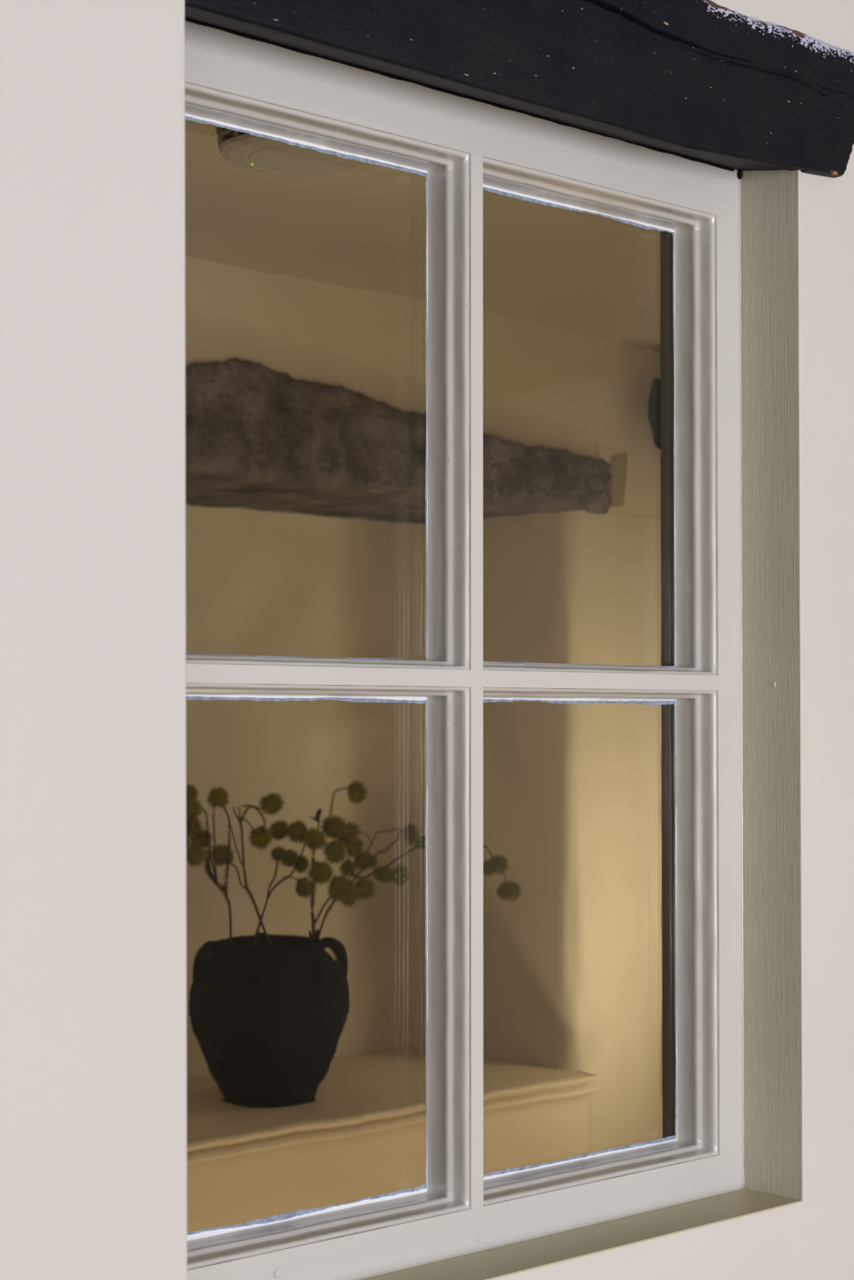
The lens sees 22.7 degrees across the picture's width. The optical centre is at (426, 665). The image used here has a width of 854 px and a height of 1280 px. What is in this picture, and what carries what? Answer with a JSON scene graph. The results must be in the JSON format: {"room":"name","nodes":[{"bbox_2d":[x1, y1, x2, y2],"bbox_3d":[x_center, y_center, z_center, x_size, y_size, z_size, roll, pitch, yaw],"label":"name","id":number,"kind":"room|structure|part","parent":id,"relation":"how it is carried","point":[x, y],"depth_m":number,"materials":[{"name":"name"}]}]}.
{"room":"house exterior","nodes":[
{"label":"house exterior","id":0,"kind":"room"},
{"bbox_2d":[0,0,186,1279],"bbox_3d":[-1.427,0.255,0.214,3.404,2.500,0.102,1,-2,-43],"label":"wall","id":1,"kind":"structure","parent":0,"point":[93,948],"depth_m":1.28,"materials":[{"name":"paint"}]},
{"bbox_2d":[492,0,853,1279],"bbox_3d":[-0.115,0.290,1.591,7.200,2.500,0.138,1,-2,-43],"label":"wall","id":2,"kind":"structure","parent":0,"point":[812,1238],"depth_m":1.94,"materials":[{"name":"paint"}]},
{"bbox_2d":[184,20,802,1279],"bbox_3d":[0.040,0.002,1.738,0.698,0.957,0.132,1,-2,-43],"label":"window","id":3,"kind":"structure","parent":2,"relation":"in","point":[492,972],"depth_m":1.76,"materials":[{"name":"wood"}]},
{"bbox_3d":[-0.106,-0.211,1.674,0.291,0.416,0.004,1,-2,-43],"label":"pane","id":4,"kind":"part","parent":3,"relation":"part of","materials":[{"name":"clear glass"}]},
{"bbox_3d":[-0.106,0.228,1.663,0.291,0.415,0.004,1,-2,-43],"label":"pane","id":5,"kind":"part","parent":3,"relation":"part of","materials":[{"name":"clear glass"}]},
{"bbox_3d":[-0.090,-0.211,1.657,0.300,0.426,0.046,1,-2,-43],"label":"moulding","id":6,"kind":"part","parent":3,"relation":"part of","materials":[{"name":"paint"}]},
{"bbox_3d":[-0.090,0.227,1.646,0.301,0.425,0.046,1,-2,-43],"label":"moulding","id":7,"kind":"part","parent":3,"relation":"part of","materials":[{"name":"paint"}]},
{"bbox_3d":[0.025,-0.447,1.770,0.615,0.051,0.048,1,-2,-43],"label":"rail","id":8,"kind":"part","parent":3,"relation":"part of","materials":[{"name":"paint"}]},
{"bbox_3d":[0.025,0.460,1.748,0.615,0.035,0.048,1,-2,-43],"label":"rail","id":9,"kind":"part","parent":3,"relation":"part of","materials":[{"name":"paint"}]},
{"bbox_3d":[0.125,-0.205,1.887,0.292,0.416,0.004,1,-2,-43],"label":"pane","id":10,"kind":"part","parent":3,"relation":"part of","materials":[{"name":"clear glass"}]},
{"bbox_3d":[0.125,0.233,1.876,0.292,0.415,0.004,1,-2,-43],"label":"pane","id":11,"kind":"part","parent":3,"relation":"part of","materials":[{"name":"clear glass"}]},
{"bbox_3d":[0.060,0.478,1.701,0.694,0.004,0.067,1,-2,-43],"label":"sill","id":12,"kind":"part","parent":3,"relation":"part of","materials":[{"name":"paint"}]},
{"bbox_3d":[0.141,-0.206,1.870,0.302,0.426,0.046,1,-2,-43],"label":"moulding","id":13,"kind":"part","parent":3,"relation":"part of","materials":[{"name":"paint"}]},
{"bbox_3d":[0.141,0.233,1.859,0.302,0.425,0.046,1,-2,-43],"label":"moulding","id":14,"kind":"part","parent":3,"relation":"part of","materials":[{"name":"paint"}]},
{"bbox_2d":[184,0,853,178],"bbox_3d":[0.059,-0.536,1.735,0.848,0.184,0.113,1,-2,-43],"label":"timber beam","id":15,"kind":"structure","parent":2,"relation":"attached to","point":[706,82],"depth_m":1.76,"materials":[{"name":"black paint"}]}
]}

